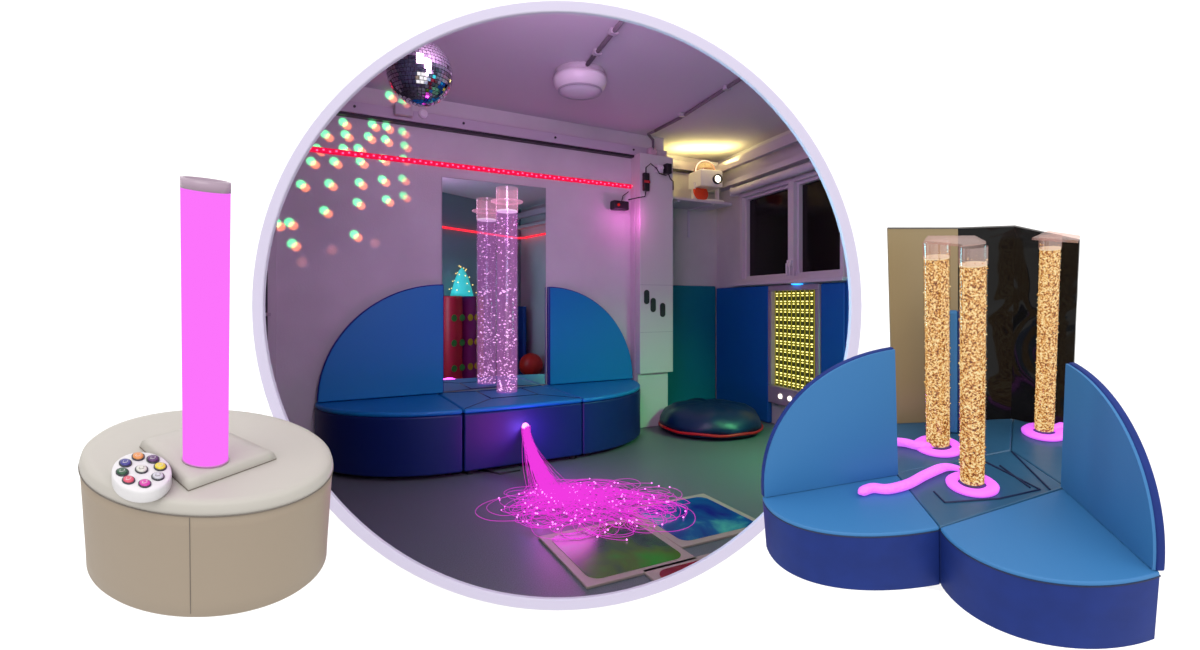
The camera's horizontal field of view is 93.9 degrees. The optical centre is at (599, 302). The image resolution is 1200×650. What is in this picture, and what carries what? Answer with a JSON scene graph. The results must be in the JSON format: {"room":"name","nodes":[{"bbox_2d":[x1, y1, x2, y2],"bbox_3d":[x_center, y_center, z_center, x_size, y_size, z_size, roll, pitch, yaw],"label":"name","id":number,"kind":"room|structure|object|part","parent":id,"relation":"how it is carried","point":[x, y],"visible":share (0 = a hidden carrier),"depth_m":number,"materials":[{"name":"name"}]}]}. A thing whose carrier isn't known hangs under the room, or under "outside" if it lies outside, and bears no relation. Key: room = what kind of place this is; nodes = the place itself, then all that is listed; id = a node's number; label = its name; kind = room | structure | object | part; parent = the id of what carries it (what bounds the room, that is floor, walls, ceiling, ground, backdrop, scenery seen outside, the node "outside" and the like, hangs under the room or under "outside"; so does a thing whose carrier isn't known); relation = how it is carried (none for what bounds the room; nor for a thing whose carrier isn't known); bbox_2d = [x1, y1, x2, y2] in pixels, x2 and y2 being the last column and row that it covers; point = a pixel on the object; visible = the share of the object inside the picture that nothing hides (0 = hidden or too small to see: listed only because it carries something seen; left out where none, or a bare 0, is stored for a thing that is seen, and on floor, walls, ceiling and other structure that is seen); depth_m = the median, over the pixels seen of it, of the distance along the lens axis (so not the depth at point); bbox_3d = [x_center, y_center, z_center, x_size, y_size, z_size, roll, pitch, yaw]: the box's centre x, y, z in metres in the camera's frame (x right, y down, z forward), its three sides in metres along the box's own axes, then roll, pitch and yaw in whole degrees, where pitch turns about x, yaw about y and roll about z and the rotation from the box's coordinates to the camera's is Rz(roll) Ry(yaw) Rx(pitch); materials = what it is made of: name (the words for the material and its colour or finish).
{"room":"sensory room","nodes":[
{"label":"sensory room","id":0,"kind":"room"},
{"bbox_2d":[78,410,333,616],"bbox_3d":[-0.456,0.234,0.659,0.291,0.191,0.220,0,0,31],"label":"plinth","id":1,"kind":"object","parent":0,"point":[248,532],"visible":0.87,"depth_m":0.58,"materials":[{"name":"beige leather"}]},
{"bbox_2d":[111,452,171,502],"bbox_3d":[-0.463,0.175,0.567,0.086,0.035,0.046,0,0,37],"label":"remote control","id":2,"kind":"object","parent":1,"relation":"on","point":[138,477],"visible":1,"depth_m":0.55,"materials":[{"name":"white plastic"}]},
{"bbox_2d":[180,176,230,467],"bbox_3d":[-0.402,0.024,0.572,0.042,0.298,0.117,0,0,-36],"label":"tube","id":3,"kind":"object","parent":1,"relation":"on","point":[205,203],"visible":1,"depth_m":0.56,"materials":[{"name":"pink plastic"}]},
{"bbox_2d":[277,87,663,433],"bbox_3d":[-1.581,-0.200,3.817,4.830,2.500,0.100,0,0,-29],"label":"wall","id":4,"kind":"structure","parent":0,"point":[354,233],"depth_m":3.86,"materials":[{"name":"white paint"}]},
{"bbox_2d":[265,270,267,340],"bbox_3d":[-2.391,0.050,3.304,0.740,2.000,0.022,0,0,-29],"label":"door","id":5,"kind":"structure","parent":4,"relation":"in","point":[266,295],"depth_m":3.47,"materials":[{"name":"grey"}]},
{"bbox_2d":[268,226,276,384],"bbox_3d":[-2.044,0.050,3.492,0.050,2.000,0.024,0,0,-29],"label":"trim","id":6,"kind":"structure","parent":4,"relation":"attached to","point":[272,264],"depth_m":3.48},
{"bbox_2d":[309,146,631,188],"bbox_3d":[-1.687,-0.990,3.692,4.523,0.036,0.013,0,0,-29],"label":"led strip","id":7,"kind":"object","parent":4,"relation":"attached to","point":[313,149],"visible":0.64,"depth_m":4.06,"materials":[{"name":"red plastic"}]},
{"bbox_2d":[441,177,545,391],"bbox_3d":[-0.778,-0.132,4.193,0.810,1.542,0.012,0,0,-29],"label":"wall mirror","id":8,"kind":"object","parent":4,"relation":"attached to","point":[471,263],"visible":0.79,"depth_m":4.17,"materials":[{"name":"mirror"}]},
{"bbox_2d":[336,101,666,157],"bbox_3d":[-1.540,-1.278,3.743,4.820,0.094,0.068,0,0,-29],"label":"ceiling beam","id":9,"kind":"structure","parent":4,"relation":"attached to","point":[352,109],"depth_m":4.12,"materials":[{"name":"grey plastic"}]},
{"bbox_2d":[394,102,412,117],"bbox_3d":[-1.331,-1.307,3.794,0.120,0.080,0.050,0,0,-29],"label":"switch box","id":10,"kind":"object","parent":9,"relation":"attached to","point":[400,109],"visible":0.99,"depth_m":3.77,"materials":[{"name":"grey plastic"}]},
{"bbox_2d":[418,109,427,118],"bbox_3d":[-1.222,-1.308,3.870,0.060,0.060,0.028,0,0,-29],"label":"disc","id":11,"kind":"object","parent":9,"relation":"attached to","point":[422,113],"visible":1,"depth_m":3.86,"materials":[{"name":"white plastic"}]},
{"bbox_2d":[610,191,628,210],"bbox_3d":[0.175,-0.855,4.652,0.177,0.171,0.076,0,0,-29],"label":"controller","id":12,"kind":"object","parent":4,"relation":"attached to","point":[616,205],"visible":1,"depth_m":4.62,"materials":[{"name":"black plastic"}]},
{"bbox_2d":[630,187,634,380],"bbox_3d":[0.278,0.038,4.740,0.007,2.023,0.070,0,0,-29],"label":"trim","id":13,"kind":"structure","parent":4,"relation":"attached to","point":[632,190],"depth_m":4.74,"materials":[{"name":"grey"}]},
{"bbox_2d":[644,290,648,303],"bbox_3d":[0.390,-0.050,4.679,0.052,0.120,0.010,0,0,-29],"label":"air vent","id":14,"kind":"object","parent":4,"relation":"attached to","point":[646,292],"visible":1,"depth_m":4.67,"materials":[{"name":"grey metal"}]},
{"bbox_2d":[628,163,666,199],"bbox_3d":[0.400,-1.001,4.625,0.341,0.315,0.050,0,0,-17],"label":"power adapter","id":15,"kind":"object","parent":4,"relation":"hanging from","point":[645,176],"visible":1,"depth_m":4.61,"materials":[{"name":"black plastic"}]},
{"bbox_3d":[0.468,-1.111,4.651,0.197,0.094,0.020,0,0,-23],"label":"cord","id":16,"kind":"part","parent":15,"relation":"part of","materials":[{"name":"black plastic"}]},
{"bbox_2d":[635,372,667,427],"bbox_3d":[0.428,0.820,4.806,0.307,0.458,0.100,0,0,-29],"label":"trim","id":17,"kind":"structure","parent":4,"relation":"attached to","point":[653,386],"depth_m":4.76,"materials":[{"name":"grey"}]},
{"bbox_2d":[631,153,672,373],"bbox_3d":[0.447,-0.330,4.792,0.337,1.840,0.142,0,0,-29],"label":"pillar","id":18,"kind":"structure","parent":4,"relation":"attached to","point":[654,211],"depth_m":4.71,"materials":[{"name":"grey paint"}]},
{"bbox_2d":[650,298,655,311],"bbox_3d":[0.448,0.017,4.710,0.052,0.120,0.010,0,0,-29],"label":"air vent","id":19,"kind":"object","parent":4,"relation":"attached to","point":[653,300],"visible":1,"depth_m":4.71,"materials":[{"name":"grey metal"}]},
{"bbox_2d":[655,165,663,172],"bbox_3d":[0.503,-1.126,4.693,0.060,0.060,0.080,0,0,-29],"label":"plug","id":20,"kind":"object","parent":4,"relation":"attached to","point":[660,168],"visible":0.94,"depth_m":4.68,"materials":[{"name":"white plastic"}]},
{"bbox_2d":[660,303,664,316],"bbox_3d":[0.533,0.059,4.757,0.052,0.120,0.010,0,0,-29],"label":"air vent","id":21,"kind":"object","parent":4,"relation":"attached to","point":[662,305],"visible":1,"depth_m":4.75,"materials":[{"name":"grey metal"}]},
{"bbox_2d":[663,163,673,189],"bbox_3d":[0.591,-1.072,4.758,0.097,0.213,0.060,0,0,-29],"label":"plug","id":22,"kind":"object","parent":4,"relation":"attached to","point":[667,170],"visible":0.98,"depth_m":4.73,"materials":[{"name":"black plastic"}]},
{"bbox_2d":[331,421,774,596],"bbox_3d":[-0.461,1.080,3.590,6.426,0.060,4.340,0,0,0],"label":"floor","id":23,"kind":"structure","parent":0,"point":[433,520],"depth_m":2.99,"materials":[{"name":"grey"}]},
{"bbox_2d":[315,394,461,476],"bbox_3d":[-1.333,0.845,3.494,0.774,0.410,0.695,0,0,-29],"label":"seat block","id":24,"kind":"object","parent":23,"relation":"on","point":[416,435],"visible":0.92,"depth_m":3.31,"materials":[{"name":"blue leather"}]},
{"bbox_2d":[317,284,443,402],"bbox_3d":[-1.464,0.253,3.782,0.800,0.770,0.062,0,0,-29],"label":"pad","id":25,"kind":"object","parent":24,"relation":"on","point":[394,347],"visible":1,"depth_m":3.78,"materials":[{"name":"blue leather"}]},
{"bbox_3d":[-1.333,0.655,3.494,0.774,0.031,0.694,0,0,-29],"label":"seat","id":26,"kind":"part","parent":24,"relation":"part of","materials":[{"name":"blue leather"}]},
{"bbox_2d":[479,469,519,473],"bbox_3d":[-0.639,1.045,3.470,0.279,0.009,0.089,0,0,4],"label":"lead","id":27,"kind":"object","parent":23,"relation":"on","point":[479,469],"visible":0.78,"depth_m":3.46,"materials":[{"name":"black plastic"}]},
{"bbox_2d":[438,385,581,474],"bbox_3d":[-0.636,0.843,3.873,0.800,0.414,0.700,0,0,-29],"label":"seat block","id":28,"kind":"object","parent":23,"relation":"on","point":[492,419],"visible":0.79,"depth_m":3.59,"materials":[{"name":"blue leather"}]},
{"bbox_2d":[496,209,516,391],"bbox_3d":[-0.661,-0.091,3.980,0.226,1.450,0.226,0,0,0],"label":"tube","id":29,"kind":"object","parent":28,"relation":"on","point":[506,211],"visible":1,"depth_m":3.97,"materials":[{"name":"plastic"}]},
{"bbox_3d":[-0.636,0.655,3.873,0.800,0.031,0.700,0,0,-29],"label":"seat","id":30,"kind":"part","parent":28,"relation":"part of","materials":[{"name":"blue leather"}]},
{"bbox_2d":[475,423,695,540],"bbox_3d":[-0.111,0.897,2.910,1.236,0.277,0.931,0,0,24],"label":"bundle","id":31,"kind":"object","parent":23,"relation":"on","point":[562,494],"visible":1,"depth_m":2.88,"materials":[{"name":"pink plastic"}]},
{"bbox_2d":[544,379,639,455],"bbox_3d":[0.064,0.845,4.261,0.789,0.410,0.695,0,0,-29],"label":"seat block","id":32,"kind":"object","parent":23,"relation":"on","point":[611,408],"visible":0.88,"depth_m":3.96,"materials":[{"name":"blue leather"}]},
{"bbox_2d":[547,287,632,384],"bbox_3d":[-0.069,0.256,4.548,0.765,0.765,0.062,0,0,-29],"label":"pad","id":33,"kind":"object","parent":32,"relation":"on","point":[585,343],"visible":1,"depth_m":4.47,"materials":[{"name":"blue leather"}]},
{"bbox_3d":[0.064,0.655,4.261,0.789,0.031,0.694,0,0,-29],"label":"seat","id":34,"kind":"part","parent":32,"relation":"part of","materials":[{"name":"blue leather"}]},
{"bbox_2d":[538,493,754,588],"bbox_3d":[0.368,1.043,2.339,1.005,0.012,1.101,0,0,-27],"label":"tiles","id":35,"kind":"object","parent":23,"relation":"on","point":[594,561],"depth_m":2.43,"materials":[{"name":"multicoloured"}]},
{"bbox_2d":[658,398,763,438],"bbox_3d":[0.909,0.932,4.630,0.853,0.237,0.853,0,0,0],"label":"floor cushion","id":36,"kind":"object","parent":23,"relation":"on","point":[695,417],"visible":1,"depth_m":4.35,"materials":[{"name":"leather"}]},
{"bbox_2d":[364,14,789,161],"bbox_3d":[-0.461,-1.480,3.590,6.426,0.060,4.340,0,0,0],"label":"ceiling","id":37,"kind":"structure","parent":0,"point":[510,64],"depth_m":3.70,"materials":[{"name":"grey"}]},
{"bbox_2d":[386,42,452,106],"bbox_3d":[-0.755,-1.140,2.350,0.268,0.619,0.269,0,0,0],"label":"disco ball","id":38,"kind":"object","parent":37,"relation":"hanging from","point":[423,77],"visible":0.77,"depth_m":2.26,"materials":[{"name":"grey metal"}]},
{"bbox_2d":[553,61,606,99],"bbox_3d":[-0.126,-1.378,3.515,0.338,0.144,0.338,0,0,0],"label":"ceiling lamp","id":39,"kind":"object","parent":37,"relation":"attached to","point":[575,80],"visible":0.99,"depth_m":3.41,"materials":[{"name":"grey plastic"}]},
{"bbox_2d":[585,20,623,66],"bbox_3d":[0.027,-1.435,3.086,0.049,0.028,0.650,0,0,-20],"label":"conduit","id":40,"kind":"object","parent":37,"relation":"attached to","point":[612,31],"visible":0.83,"depth_m":3.06,"materials":[{"name":"grey"}]},
{"bbox_2d":[647,130,656,154],"bbox_3d":[0.455,-1.344,4.738,0.118,0.206,0.125,0,0,-29],"label":"conduit bend","id":41,"kind":"object","parent":37,"relation":"attached to","point":[651,150],"visible":0.81,"depth_m":4.76,"materials":[{"name":"grey plastic"}]},
{"bbox_2d":[654,78,741,131],"bbox_3d":[0.736,-1.435,4.003,0.060,0.028,1.449,0,0,-21],"label":"conduit","id":42,"kind":"object","parent":37,"relation":"attached to","point":[681,115],"visible":0.71,"depth_m":4.04,"materials":[{"name":"grey"}]},
{"bbox_2d":[0,0,1199,649],"bbox_3d":[-0.104,0.006,1.366,6.800,6.800,0.012,0,0,0],"label":"wall","id":43,"kind":"structure","parent":0,"point":[1079,119],"depth_m":1.36,"materials":[{"name":"white"}]},
{"bbox_2d":[252,1,861,609],"bbox_3d":[-0.104,0.006,1.357,1.474,1.474,0.011,0,0,0],"label":"trim","id":44,"kind":"structure","parent":43,"relation":"attached to","point":[363,78],"depth_m":1.35,"materials":[{"name":"grey plastic"}]},
{"bbox_2d":[667,154,716,398],"bbox_3d":[0.834,-0.200,5.435,1.162,2.500,0.413,0,0,-29],"label":"wall","id":45,"kind":"structure","parent":0,"point":[694,257],"depth_m":5.61,"materials":[{"name":"white paint"}]},
{"bbox_2d":[673,160,704,173],"bbox_3d":[0.742,-1.341,5.478,0.802,0.102,0.050,0,0,-29],"label":"trunking","id":46,"kind":"object","parent":45,"relation":"attached to","point":[678,166],"visible":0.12,"depth_m":5.51,"materials":[{"name":"grey plastic"}]},
{"bbox_2d":[668,285,714,405],"bbox_3d":[0.773,0.439,5.494,0.896,1.222,0.050,0,0,-29],"label":"pad","id":47,"kind":"object","parent":45,"relation":"attached to","point":[692,376],"visible":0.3,"depth_m":5.54,"materials":[{"name":"teal"}]},
{"bbox_2d":[673,196,731,237],"bbox_3d":[0.820,-0.803,5.325,0.792,0.302,0.389,0,0,-29],"label":"wall shelf","id":48,"kind":"object","parent":45,"relation":"attached to","point":[690,204],"visible":0.59,"depth_m":5.34,"materials":[{"name":"grey"}]},
{"bbox_2d":[689,160,722,199],"bbox_3d":[1.016,-1.161,5.363,0.280,0.411,0.270,0,0,-20],"label":"projector","id":49,"kind":"object","parent":48,"relation":"on","point":[711,180],"visible":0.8,"depth_m":5.28,"materials":[{"name":"white plastic"}]},
{"bbox_3d":[0.889,-1.051,5.332,0.020,0.190,0.050,0,0,-20],"label":"stand leg","id":50,"kind":"part","parent":49,"relation":"part of","materials":[{"name":"white plastic"}]},
{"bbox_2d":[693,188,707,199],"bbox_3d":[0.961,-1.056,5.343,0.170,0.168,0.054,0,0,-29],"label":"wheel","id":51,"kind":"object","parent":49,"relation":"attached to","point":[700,193],"visible":0.64,"depth_m":5.33,"materials":[{"name":"red plastic"}]},
{"bbox_3d":[1.133,-1.051,5.422,0.020,0.190,0.050,0,0,-20],"label":"stand leg","id":52,"kind":"part","parent":49,"relation":"part of","materials":[{"name":"white plastic"}]},
{"bbox_2d":[707,199,723,201],"bbox_3d":[1.067,-0.969,5.407,0.260,0.026,0.260,0,0,-29],"label":"case","id":53,"kind":"object","parent":48,"relation":"on","point":[707,199],"visible":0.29,"depth_m":5.29,"materials":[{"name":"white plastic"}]},
{"bbox_2d":[717,130,846,423],"bbox_3d":[2.051,-0.200,3.563,0.120,2.500,4.708,0,0,-20],"label":"wall","id":54,"kind":"structure","parent":0,"point":[728,218],"depth_m":5.44,"materials":[{"name":"white paint"}]},
{"bbox_2d":[717,286,771,422],"bbox_3d":[1.343,0.450,5.292,0.050,1.201,0.849,0,0,-20],"label":"pad","id":55,"kind":"object","parent":54,"relation":"attached to","point":[742,312],"visible":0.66,"depth_m":5.23,"materials":[{"name":"blue leather"}]},
{"bbox_2d":[705,132,798,172],"bbox_3d":[1.859,-1.330,3.505,0.090,0.130,4.528,0,0,-20],"label":"trunking","id":56,"kind":"object","parent":54,"relation":"attached to","point":[785,141],"visible":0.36,"depth_m":4.88,"materials":[{"name":"grey plastic"}]},
{"bbox_2d":[709,153,809,192],"bbox_3d":[1.948,-1.147,3.526,0.100,0.046,4.708,0,0,-20],"label":"trim","id":57,"kind":"structure","parent":54,"relation":"attached to","point":[803,158],"depth_m":4.86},
{"bbox_2d":[740,179,790,282],"bbox_3d":[1.476,-0.611,4.992,0.110,0.840,0.736,0,0,-20],"label":"window","id":58,"kind":"structure","parent":54,"relation":"in","point":[765,212],"depth_m":5.06,"materials":[{"name":"grey"}]},
{"bbox_3d":[1.525,-0.611,5.010,0.006,0.720,0.616,0,0,-20],"label":"pane","id":59,"kind":"part","parent":58,"relation":"part of","materials":[{"name":"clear glass"}]},
{"bbox_3d":[1.557,-0.293,4.649,0.032,0.125,0.018,0,0,-20],"label":"handle","id":60,"kind":"part","parent":58,"relation":"part of","materials":[{"name":"white plastic"}]},
{"bbox_2d":[730,161,814,196],"bbox_3d":[1.515,-1.056,4.695,0.120,0.080,1.383,0,0,-20],"label":"roller blind","id":61,"kind":"object","parent":54,"relation":"attached to","point":[808,166],"visible":0.61,"depth_m":4.71,"materials":[{"name":"grey"}]},
{"bbox_2d":[731,276,847,285],"bbox_3d":[1.548,-0.176,4.707,0.120,0.030,1.443,0,0,-20],"label":"trim","id":62,"kind":"structure","parent":54,"relation":"attached to","point":[841,278],"depth_m":4.49,"materials":[{"name":"grey"}]},
{"bbox_2d":[790,282,803,284],"bbox_3d":[1.587,-0.158,4.509,0.100,0.018,0.100,0,0,-20],"label":"spot lamp","id":63,"kind":"object","parent":62,"relation":"on","point":[791,283],"visible":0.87,"depth_m":4.49,"materials":[{"name":"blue plastic"}]},
{"bbox_2d":[768,284,820,405],"bbox_3d":[1.584,0.435,4.575,0.076,1.165,0.629,0,0,-20],"label":"light","id":64,"kind":"object","parent":54,"relation":"attached to","point":[794,311],"visible":0.88,"depth_m":4.62,"materials":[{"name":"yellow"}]},
{"bbox_3d":[1.610,0.302,4.585,0.012,0.810,0.539,0,0,-20],"label":"dark glass","id":65,"kind":"part","parent":64,"relation":"part of","materials":[{"name":"yellow"}]},
{"bbox_2d":[788,171,845,278],"bbox_3d":[1.698,-0.611,4.369,0.110,0.840,0.587,0,0,-20],"label":"window","id":66,"kind":"structure","parent":54,"relation":"in","point":[817,251],"depth_m":4.47,"materials":[{"name":"grey glass"}]},
{"bbox_3d":[1.569,-0.293,4.616,0.032,0.125,0.018,0,0,-20],"label":"handle","id":67,"kind":"part","parent":66,"relation":"part of","materials":[{"name":"white plastic"}]},
{"bbox_3d":[1.747,-0.611,4.387,0.006,0.720,0.466,0,0,-20],"label":"pane","id":68,"kind":"part","parent":66,"relation":"part of","materials":[{"name":"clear glass"}]},
{"bbox_2d":[821,282,845,372],"bbox_3d":[1.746,0.450,4.164,0.050,1.201,0.249,0,0,-20],"label":"pad","id":69,"kind":"object","parent":54,"relation":"attached to","point":[833,295],"visible":0.4,"depth_m":4.15,"materials":[{"name":"blue"}]},
{"bbox_2d":[846,278,848,341],"bbox_3d":[1.914,0.435,3.691,0.050,1.231,0.744,0,0,-20],"label":"pad","id":70,"kind":"object","parent":54,"relation":"attached to","point":[847,290],"visible":0.09,"depth_m":4.01,"materials":[{"name":"blue leather"}]},
{"bbox_2d":[923,584,945,592],"bbox_3d":[0.617,0.288,0.966,0.257,0.081,0.881,0,0,36],"label":"trim","id":71,"kind":"structure","parent":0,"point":[939,587],"depth_m":0.64,"materials":[{"name":"white"}]},
{"bbox_2d":[762,475,939,590],"bbox_3d":[0.293,0.266,0.651,0.182,0.104,0.121,0,0,-4],"label":"seat block","id":72,"kind":"object","parent":71,"relation":"on","point":[836,536],"visible":1,"depth_m":0.62,"materials":[{"name":"blue leather"}]},
{"bbox_2d":[761,347,897,496],"bbox_3d":[0.286,0.146,0.681,0.174,0.186,0.041,0,0,-3],"label":"backrest","id":73,"kind":"object","parent":72,"relation":"on","point":[840,427],"visible":1,"depth_m":0.68,"materials":[{"name":"blue leather"}]},
{"bbox_3d":[0.296,0.234,0.667,0.187,0.005,0.147,0,14,33],"label":"seat","id":74,"kind":"part","parent":72,"relation":"part of","materials":[{"name":"blue leather"}]},
{"bbox_2d":[858,463,959,495],"bbox_3d":[0.373,0.213,0.673,0.138,0.031,0.023,0,0,-12],"label":"fibre tail","id":75,"kind":"object","parent":72,"relation":"on","point":[937,469],"visible":0.95,"depth_m":0.66,"materials":[{"name":"pink plastic"}]},
{"bbox_2d":[897,419,1012,472],"bbox_3d":[0.489,0.222,0.763,0.202,0.120,0.165,0,0,12],"label":"seat block","id":76,"kind":"object","parent":71,"relation":"on","point":[998,432],"visible":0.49,"depth_m":0.75,"materials":[{"name":"blue leather"}]},
{"bbox_2d":[897,438,933,449],"bbox_3d":[0.421,0.190,0.753,0.050,0.012,0.014,0,0,36],"label":"fibre tail","id":77,"kind":"object","parent":76,"relation":"on","point":[903,442],"visible":0.86,"depth_m":0.75,"materials":[{"name":"pink plastic"}]},
{"bbox_2d":[887,227,957,422],"bbox_3d":[0.457,0.037,0.791,0.112,0.283,0.070,0,0,12],"label":"panel","id":78,"kind":"object","parent":76,"relation":"on","point":[906,246],"visible":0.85,"depth_m":0.79,"materials":[{"name":"brown"}]},
{"bbox_2d":[923,250,950,447],"bbox_3d":[0.433,0.057,0.719,0.031,0.273,0.095,0,0,32],"label":"tube","id":79,"kind":"object","parent":76,"relation":"on","point":[936,271],"visible":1,"depth_m":0.71,"materials":[{"name":"gold plastic"}]},
{"bbox_2d":[914,435,959,457],"bbox_3d":[0.451,0.190,0.747,0.058,0.018,0.056,0,0,37],"label":"ring","id":80,"kind":"object","parent":76,"relation":"on","point":[954,451],"visible":0.69,"depth_m":0.73,"materials":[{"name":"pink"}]},
{"bbox_2d":[949,310,959,432],"bbox_3d":[0.484,0.095,0.765,0.015,0.171,0.054,0,0,33],"label":"pad","id":81,"kind":"object","parent":76,"relation":"on","point":[954,335],"visible":0.68,"depth_m":0.76,"materials":[{"name":"blue"}]},
{"bbox_2d":[958,225,1014,419],"bbox_3d":[0.534,0.034,0.777,0.092,0.274,0.068,0,0,12],"label":"mirror","id":82,"kind":"object","parent":76,"relation":"on","point":[995,244],"visible":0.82,"depth_m":0.77,"materials":[{"name":"black mirror"}]},
{"bbox_2d":[897,451,1062,583],"bbox_3d":[0.449,0.247,0.664,0.189,0.117,0.120,0,0,-6],"label":"seat block","id":83,"kind":"object","parent":71,"relation":"on","point":[1019,481],"visible":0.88,"depth_m":0.65,"materials":[{"name":"blue leather"}]},
{"bbox_2d":[945,471,999,497],"bbox_3d":[0.435,0.211,0.655,0.052,0.017,0.052,0,0,0],"label":"ring","id":84,"kind":"object","parent":83,"relation":"on","point":[992,488],"visible":0.87,"depth_m":0.64,"materials":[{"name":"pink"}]},
{"bbox_2d":[958,255,987,485],"bbox_3d":[0.417,0.075,0.627,0.027,0.278,0.094,0,0,32],"label":"tube","id":85,"kind":"object","parent":83,"relation":"on","point":[973,274],"visible":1,"depth_m":0.62,"materials":[{"name":"gold plastic"}]},
{"bbox_3d":[0.443,0.216,0.659,0.167,0.005,0.200,0,14,33],"label":"seat","id":86,"kind":"part","parent":83,"relation":"part of","materials":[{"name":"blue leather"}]},
{"bbox_2d":[1011,419,1061,483],"bbox_3d":[0.576,0.219,0.720,0.078,0.114,0.198,0,0,38],"label":"seat block","id":87,"kind":"object","parent":71,"relation":"on","point":[1046,456],"visible":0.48,"depth_m":0.71,"materials":[{"name":"blue leather"}]},
{"bbox_2d":[1021,423,1062,441],"bbox_3d":[0.592,0.171,0.746,0.048,0.016,0.048,0,0,-18],"label":"ring","id":88,"kind":"object","parent":87,"relation":"on","point":[1027,429],"visible":0.81,"depth_m":0.73,"materials":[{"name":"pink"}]},
{"bbox_2d":[1011,225,1079,423],"bbox_3d":[0.591,0.034,0.746,0.065,0.273,0.087,0,0,33],"label":"mirror","id":89,"kind":"object","parent":87,"relation":"on","point":[1027,240],"visible":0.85,"depth_m":0.74,"materials":[{"name":"black mirror"}]},
{"bbox_2d":[1034,241,1060,431],"bbox_3d":[0.574,0.044,0.719,0.024,0.260,0.086,0,0,33],"label":"tube","id":90,"kind":"object","parent":87,"relation":"on","point":[1049,256],"visible":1,"depth_m":0.71,"materials":[{"name":"gold plastic"}]},
{"bbox_2d":[1054,422,1062,430],"bbox_3d":[0.618,0.164,0.752,0.046,0.014,0.010,0,0,-17],"label":"fibre tail","id":91,"kind":"object","parent":87,"relation":"on","point":[1060,424],"visible":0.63,"depth_m":0.75,"materials":[{"name":"pink plastic"}]},
{"bbox_2d":[940,489,1160,648],"bbox_3d":[0.458,0.264,0.559,0.187,0.110,0.136,0,0,-13],"label":"seat block","id":92,"kind":"object","parent":71,"relation":"on","point":[1043,569],"visible":1,"depth_m":0.53,"materials":[{"name":"blue leather"}]},
{"bbox_3d":[0.451,0.232,0.579,0.167,0.005,0.175,0,14,33],"label":"seat","id":93,"kind":"part","parent":92,"relation":"part of","materials":[{"name":"blue leather"}]},
{"bbox_2d":[1061,362,1164,570],"bbox_3d":[0.505,0.151,0.564,0.022,0.175,0.141,0,0,11],"label":"backrest","id":94,"kind":"object","parent":92,"relation":"on","point":[1106,468],"visible":1,"depth_m":0.55,"materials":[{"name":"blue leather"}]}
]}

